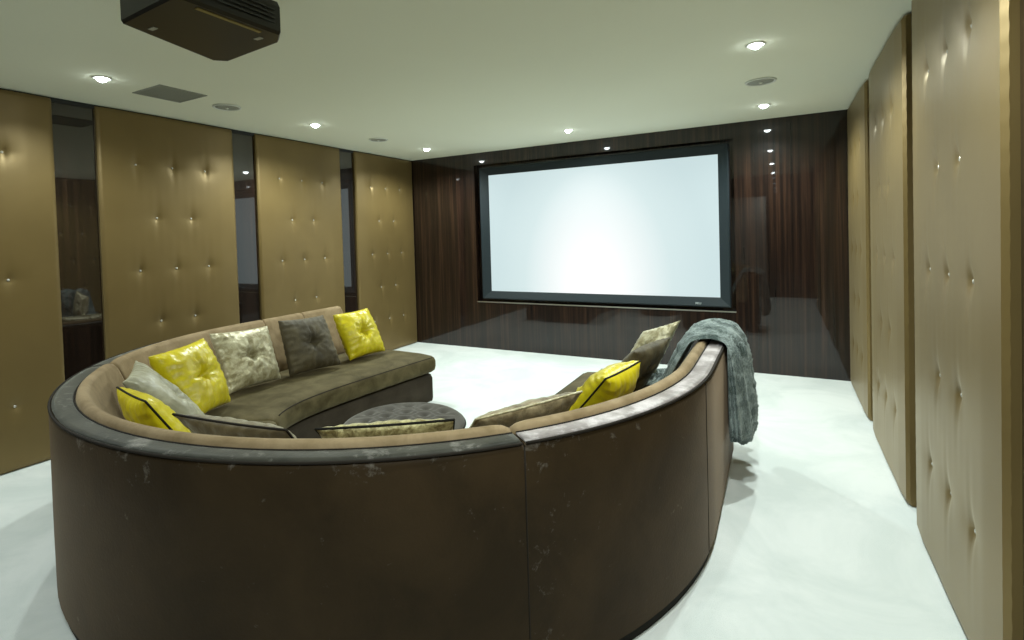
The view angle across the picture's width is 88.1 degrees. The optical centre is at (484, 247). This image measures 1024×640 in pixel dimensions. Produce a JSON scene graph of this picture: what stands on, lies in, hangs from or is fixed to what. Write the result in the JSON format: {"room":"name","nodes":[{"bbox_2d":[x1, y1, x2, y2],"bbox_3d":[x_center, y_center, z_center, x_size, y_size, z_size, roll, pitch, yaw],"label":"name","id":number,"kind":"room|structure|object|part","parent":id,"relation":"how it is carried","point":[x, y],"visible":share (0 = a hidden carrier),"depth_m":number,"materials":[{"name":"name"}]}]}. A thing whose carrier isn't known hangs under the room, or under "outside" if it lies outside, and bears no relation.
{"room":"home theater","nodes":[
{"label":"home theater","id":0,"kind":"room"},
{"bbox_2d":[51,102,357,379],"bbox_3d":[-2.597,0.170,4.497,0.100,2.500,6.448,-1,2,29],"label":"mirror","id":1,"kind":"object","parent":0,"point":[72,126],"depth_m":3.87,"materials":[{"name":"black mirror"}]},
{"bbox_2d":[0,89,64,474],"bbox_3d":[-3.240,0.224,3.204,0.042,2.482,1.118,-1,2,29],"label":"wall panel","id":2,"kind":"object","parent":1,"relation":"attached to","point":[31,334],"visible":0.93,"depth_m":3.52,"materials":[{"name":"brown leather"}]},
{"bbox_2d":[93,106,239,358],"bbox_3d":[-2.563,0.174,4.412,0.042,2.482,1.118,-1,2,29],"label":"wall panel","id":3,"kind":"object","parent":1,"relation":"attached to","point":[166,196],"visible":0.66,"depth_m":4.29,"materials":[{"name":"brown leather"}]},
{"bbox_2d":[0,88,408,160],"bbox_3d":[-2.584,-1.064,4.439,0.011,0.029,6.448,-1,2,29],"label":"trim","id":4,"kind":"structure","parent":1,"relation":"attached to","point":[57,100],"depth_m":4.14,"materials":[{"name":"black"}]},
{"bbox_2d":[253,134,344,319],"bbox_3d":[-1.898,0.126,5.597,0.042,2.482,1.118,-1,2,29],"label":"wall panel","id":5,"kind":"object","parent":1,"relation":"attached to","point":[298,184],"visible":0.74,"depth_m":5.50,"materials":[{"name":"brown leather"}]},
{"bbox_2d":[352,152,416,349],"bbox_3d":[-1.236,0.078,6.776,0.042,2.482,1.118,-1,2,29],"label":"wall panel","id":6,"kind":"object","parent":1,"relation":"attached to","point":[383,197],"visible":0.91,"depth_m":6.73,"materials":[{"name":"brown leather"}]},
{"bbox_2d":[0,0,911,160],"bbox_3d":[-0.376,-1.167,3.283,5.199,0.100,6.798,-1,2,29],"label":"ceiling","id":7,"kind":"structure","parent":0,"point":[446,77],"depth_m":3.25,"materials":[{"name":"paint"}]},
{"bbox_2d":[92,76,111,81],"bbox_3d":[-2.380,-1.044,3.288,0.104,0.026,0.104,-1,2,29],"label":"recessed light","id":8,"kind":"object","parent":7,"relation":"in","point":[99,78],"visible":1,"depth_m":3.27,"materials":[{"name":"white"}]},
{"bbox_2d":[132,84,206,102],"bbox_3d":[-2.185,-1.070,3.677,0.330,0.006,0.330,-1,2,29],"label":"ceiling vent","id":9,"kind":"object","parent":7,"relation":"in","point":[159,91],"visible":1,"depth_m":3.67,"materials":[{"name":"grey metal"}]},
{"bbox_2d":[120,0,280,60],"bbox_3d":[-1.066,-0.931,1.995,0.475,0.258,0.478,-1,2,29],"label":"ceiling projector","id":10,"kind":"object","parent":7,"relation":"hanging from","point":[218,30],"visible":1,"depth_m":1.93,"materials":[{"name":"black plastic"}]},
{"bbox_3d":[-0.902,-0.807,1.875,0.017,0.005,0.250,-1,2,29],"label":"rail","id":11,"kind":"part","parent":10,"relation":"part of","materials":[{"name":"gold metal"}]},
{"bbox_2d":[218,0,275,22],"bbox_3d":[-0.867,-0.871,1.864,0.003,0.054,0.310,-1,2,29],"label":"vent","id":12,"kind":"object","parent":10,"relation":"attached to","point":[261,11],"depth_m":1.92,"materials":[{"name":"grey plastic"}]},
{"bbox_2d":[212,104,240,110],"bbox_3d":[-1.984,-1.079,4.075,0.204,0.018,0.204,-1,2,29],"label":"ceiling speaker","id":13,"kind":"object","parent":7,"relation":"attached to","point":[225,107],"visible":1,"depth_m":4.05,"materials":[{"name":"white metal"}]},
{"bbox_2d":[215,105,238,109],"bbox_3d":[-1.985,-1.082,4.075,0.168,0.011,0.168,-1,2,29],"label":"grille","id":14,"kind":"object","parent":13,"relation":"attached to","point":[220,107],"depth_m":4.06,"materials":[{"name":"grey metal"}]},
{"bbox_2d":[309,123,320,127],"bbox_3d":[-1.534,-1.106,4.796,0.104,0.026,0.104,-1,2,29],"label":"recessed light","id":15,"kind":"object","parent":7,"relation":"in","point":[315,125],"visible":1,"depth_m":4.78,"materials":[{"name":"white"}]},
{"bbox_2d":[369,138,387,141],"bbox_3d":[-1.124,-1.141,5.609,0.204,0.018,0.204,-1,2,29],"label":"ceiling speaker","id":16,"kind":"object","parent":7,"relation":"attached to","point":[370,139],"visible":1,"depth_m":5.58,"materials":[{"name":"grey metal"}]},
{"bbox_2d":[746,41,765,48],"bbox_3d":[1.560,-1.156,3.036,0.104,0.026,0.104,-1,2,29],"label":"recessed light","id":17,"kind":"object","parent":7,"relation":"in","point":[754,45],"visible":1,"depth_m":3.02,"materials":[{"name":"white"}]},
{"bbox_2d":[745,77,776,85],"bbox_3d":[1.990,-1.191,3.803,0.204,0.018,0.204,-1,2,29],"label":"ceiling speaker","id":18,"kind":"object","parent":7,"relation":"attached to","point":[764,80],"visible":1,"depth_m":3.78,"materials":[{"name":"grey metal"}]},
{"bbox_2d":[748,79,773,84],"bbox_3d":[1.990,-1.194,3.803,0.168,0.011,0.168,-1,2,29],"label":"grille","id":19,"kind":"object","parent":18,"relation":"attached to","point":[754,81],"depth_m":3.79,"materials":[{"name":"grey metal"}]},
{"bbox_2d":[757,104,770,107],"bbox_3d":[2.416,-1.218,4.561,0.104,0.026,0.104,-1,2,29],"label":"recessed light","id":20,"kind":"object","parent":7,"relation":"in","point":[761,105],"visible":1,"depth_m":4.54,"materials":[{"name":"white"}]},
{"bbox_2d":[0,342,967,639],"bbox_3d":[-0.298,1.431,3.345,5.199,0.100,6.798,-1,2,29],"label":"floor","id":21,"kind":"structure","parent":0,"point":[817,537],"depth_m":2.55,"materials":[{"name":"white carpet"}]},
{"bbox_2d":[47,306,733,639],"bbox_3d":[-0.596,0.983,3.036,3.486,0.823,2.884,-1,2,29],"label":"curved sofa","id":22,"kind":"object","parent":21,"relation":"on","point":[593,522],"visible":0.82,"depth_m":1.68,"materials":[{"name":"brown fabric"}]},
{"bbox_2d":[116,386,190,432],"bbox_3d":[-1.428,0.801,2.316,0.468,0.363,0.234,-1,2,29],"label":"cushion","id":23,"kind":"object","parent":22,"relation":"on","point":[136,406],"visible":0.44,"depth_m":2.21,"materials":[{"name":"yellow fabric"}]},
{"bbox_2d":[122,361,204,432],"bbox_3d":[-1.601,0.789,2.703,0.484,0.380,0.322,-2,1,-7],"label":"cushion","id":24,"kind":"object","parent":22,"relation":"on","point":[142,378],"visible":0.52,"depth_m":2.63,"materials":[{"name":"silver fabric"}]},
{"bbox_2d":[148,338,229,413],"bbox_3d":[-1.693,0.771,3.097,0.286,0.404,0.430,-2,1,7],"label":"cushion","id":25,"kind":"object","parent":22,"relation":"on","point":[194,368],"visible":0.78,"depth_m":3.01,"materials":[{"name":"yellow fabric"}]},
{"bbox_2d":[109,320,276,379],"bbox_3d":[-1.910,0.803,3.568,0.339,0.410,1.403,-1,1,11],"label":"cushion","id":26,"kind":"object","parent":22,"relation":"on","point":[122,364],"depth_m":3.40,"materials":[{"name":"beige fabric"}]},
{"bbox_2d":[172,413,295,437],"bbox_3d":[-0.892,0.803,2.109,0.544,0.347,0.330,-1,1,20],"label":"cushion","id":27,"kind":"object","parent":22,"relation":"on","point":[197,423],"visible":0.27,"depth_m":1.96,"materials":[{"name":"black fabric"}]},
{"bbox_2d":[209,326,280,393],"bbox_3d":[-1.644,0.760,3.674,0.248,0.385,0.440,-1,2,29],"label":"cushion","id":28,"kind":"object","parent":22,"relation":"on","point":[246,358],"visible":0.98,"depth_m":3.59,"materials":[{"name":"beige fabric"}]},
{"bbox_2d":[256,421,276,425],"bbox_3d":[-0.906,1.060,2.429,2.094,0.155,0.892,-1,2,29],"label":"seat cushion","id":29,"kind":"object","parent":22,"relation":"on","point":[272,422],"depth_m":3.01,"materials":[{"name":"fabric"}]},
{"bbox_2d":[262,313,303,371],"bbox_3d":[-1.614,0.774,4.385,0.211,0.410,0.394,-1,2,29],"label":"cushion","id":30,"kind":"object","parent":22,"relation":"on","point":[272,324],"depth_m":4.26,"materials":[{"name":"beige fabric"}]},
{"bbox_2d":[75,364,510,448],"bbox_3d":[-1.067,0.812,2.142,2.416,0.410,0.695,-1,2,29],"label":"cushion","id":31,"kind":"object","parent":22,"relation":"on","point":[97,404],"depth_m":1.71,"materials":[{"name":"beige fabric"}]},
{"bbox_2d":[278,315,340,375],"bbox_3d":[-1.355,0.735,4.076,0.254,0.398,0.434,-1,2,39],"label":"cushion","id":32,"kind":"object","parent":22,"relation":"on","point":[308,345],"visible":1,"depth_m":3.98,"materials":[{"name":"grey fabric"}]},
{"bbox_2d":[205,349,435,428],"bbox_3d":[-1.272,1.037,3.851,0.882,0.155,2.128,-1,2,29],"label":"seat cushion","id":33,"kind":"object","parent":22,"relation":"on","point":[288,401],"depth_m":3.77,"materials":[{"name":"brown fabric"}]},
{"bbox_2d":[301,306,345,354],"bbox_3d":[-1.406,0.759,4.757,0.211,0.410,0.457,-1,2,29],"label":"cushion","id":34,"kind":"object","parent":22,"relation":"on","point":[328,313],"depth_m":4.77,"materials":[{"name":"beige fabric"}]},
{"bbox_2d":[333,308,384,359],"bbox_3d":[-1.066,0.730,4.510,0.257,0.371,0.424,-1,2,29],"label":"cushion","id":35,"kind":"object","parent":22,"relation":"on","point":[358,332],"visible":1,"depth_m":4.41,"materials":[{"name":"yellow fabric"}]},
{"bbox_3d":[-1.279,1.247,3.863,0.852,0.240,2.127,-1,2,29],"label":"seat","id":36,"kind":"part","parent":22,"relation":"part of","materials":[{"name":"brown fabric"}]},
{"bbox_2d":[314,418,454,437],"bbox_3d":[-0.348,0.787,2.033,0.495,0.355,0.334,-2,1,-1],"label":"cushion","id":37,"kind":"object","parent":22,"relation":"on","point":[407,426],"visible":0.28,"depth_m":1.87,"materials":[{"name":"beige fabric"}]},
{"bbox_2d":[469,390,582,427],"bbox_3d":[0.103,0.774,2.219,0.522,0.345,0.380,-3,2,-30],"label":"cushion","id":38,"kind":"object","parent":22,"relation":"on","point":[558,403],"visible":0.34,"depth_m":2.06,"materials":[{"name":"beige fabric"}]},
{"bbox_2d":[557,372,649,393],"bbox_3d":[0.495,1.007,2.890,0.815,0.155,2.073,-1,2,29],"label":"seat cushion","id":39,"kind":"object","parent":22,"relation":"on","point":[578,382],"depth_m":3.56,"materials":[{"name":"brown fabric"}]},
{"bbox_2d":[569,360,640,410],"bbox_3d":[0.596,0.742,2.640,0.393,0.342,0.330,-3,2,-40],"label":"cushion","id":40,"kind":"object","parent":22,"relation":"on","point":[616,380],"visible":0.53,"depth_m":2.50,"materials":[{"name":"yellow fabric"}]},
{"bbox_2d":[509,341,705,433],"bbox_3d":[0.615,0.756,2.391,0.552,0.410,1.625,-1,2,29],"label":"cushion","id":41,"kind":"object","parent":22,"relation":"on","point":[654,408],"depth_m":1.91,"materials":[{"name":"beige fabric"}]},
{"bbox_2d":[622,337,669,391],"bbox_3d":[0.877,0.711,3.091,0.394,0.360,0.236,-3,2,-31],"label":"cushion","id":42,"kind":"object","parent":22,"relation":"on","point":[651,354],"visible":0.56,"depth_m":3.03,"materials":[{"name":"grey fabric"}]},
{"bbox_2d":[631,321,679,372],"bbox_3d":[1.058,0.641,3.396,0.380,0.355,0.168,-1,2,29],"label":"cushion","id":43,"kind":"object","parent":22,"relation":"on","point":[648,336],"visible":0.47,"depth_m":3.35,"materials":[{"name":"beige fabric"}]},
{"bbox_2d":[601,318,758,444],"bbox_3d":[1.153,0.783,3.289,0.974,0.669,0.774,-1,2,29],"label":"fur throw","id":44,"kind":"object","parent":22,"relation":"on","point":[743,405],"visible":0.82,"depth_m":2.93,"materials":[{"name":"grey fur"}]},
{"bbox_2d":[698,339,709,344],"bbox_3d":[1.281,0.716,3.229,0.211,0.410,0.489,-1,2,29],"label":"cushion","id":45,"kind":"object","parent":22,"relation":"on","point":[707,341],"depth_m":2.99,"materials":[{"name":"beige fabric"}]},
{"bbox_2d":[344,402,465,429],"bbox_3d":[-0.443,1.171,2.946,0.696,0.447,0.696,-2,1,-15],"label":"tufted ottoman","id":46,"kind":"object","parent":21,"relation":"on","point":[411,410],"visible":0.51,"depth_m":3.03,"materials":[{"name":"grey fabric"}]},
{"bbox_2d":[411,109,850,380],"bbox_3d":[1.239,0.017,6.124,4.999,2.500,0.150,-1,2,29],"label":"wall","id":47,"kind":"structure","parent":0,"point":[788,176],"depth_m":5.30,"materials":[{"name":"brown wood"}]},
{"bbox_2d":[479,143,731,307],"bbox_3d":[1.237,-0.205,6.081,2.897,1.665,0.081,-1,2,29],"label":"projection screen","id":48,"kind":"object","parent":47,"relation":"attached to","point":[647,227],"visible":1,"depth_m":5.95,"materials":[{"name":"grey fabric"}]},
{"bbox_2d":[478,301,735,312],"bbox_3d":[1.233,0.669,6.072,3.015,0.012,0.018,-1,2,29],"label":"trim","id":49,"kind":"structure","parent":47,"relation":"attached to","point":[478,301],"depth_m":5.93,"materials":[{"name":"silver metal"}]},
{"bbox_2d":[910,0,1023,639],"bbox_3d":[1.849,0.098,2.001,0.100,2.500,6.448,-1,2,29],"label":"wall","id":50,"kind":"structure","parent":0,"point":[1021,1],"depth_m":1.46,"materials":[{"name":"brown wood"}]},
{"bbox_2d":[847,80,872,420],"bbox_3d":[3.079,0.008,4.343,0.047,2.482,1.145,-1,2,29],"label":"wall panel","id":51,"kind":"object","parent":50,"relation":"attached to","point":[858,111],"visible":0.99,"depth_m":4.09,"materials":[{"name":"gold leather"}]},
{"bbox_2d":[869,14,915,506],"bbox_3d":[2.417,0.056,3.164,0.047,2.482,1.145,-1,2,29],"label":"wall panel","id":52,"kind":"object","parent":50,"relation":"attached to","point":[890,76],"visible":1,"depth_m":2.87,"materials":[{"name":"gold leather"}]},
{"bbox_2d":[911,0,1022,639],"bbox_3d":[1.752,0.104,1.978,0.047,2.482,1.145,-1,2,29],"label":"wall panel","id":53,"kind":"object","parent":50,"relation":"attached to","point":[966,53],"visible":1,"depth_m":1.73,"materials":[{"name":"beige leather"}]}
]}

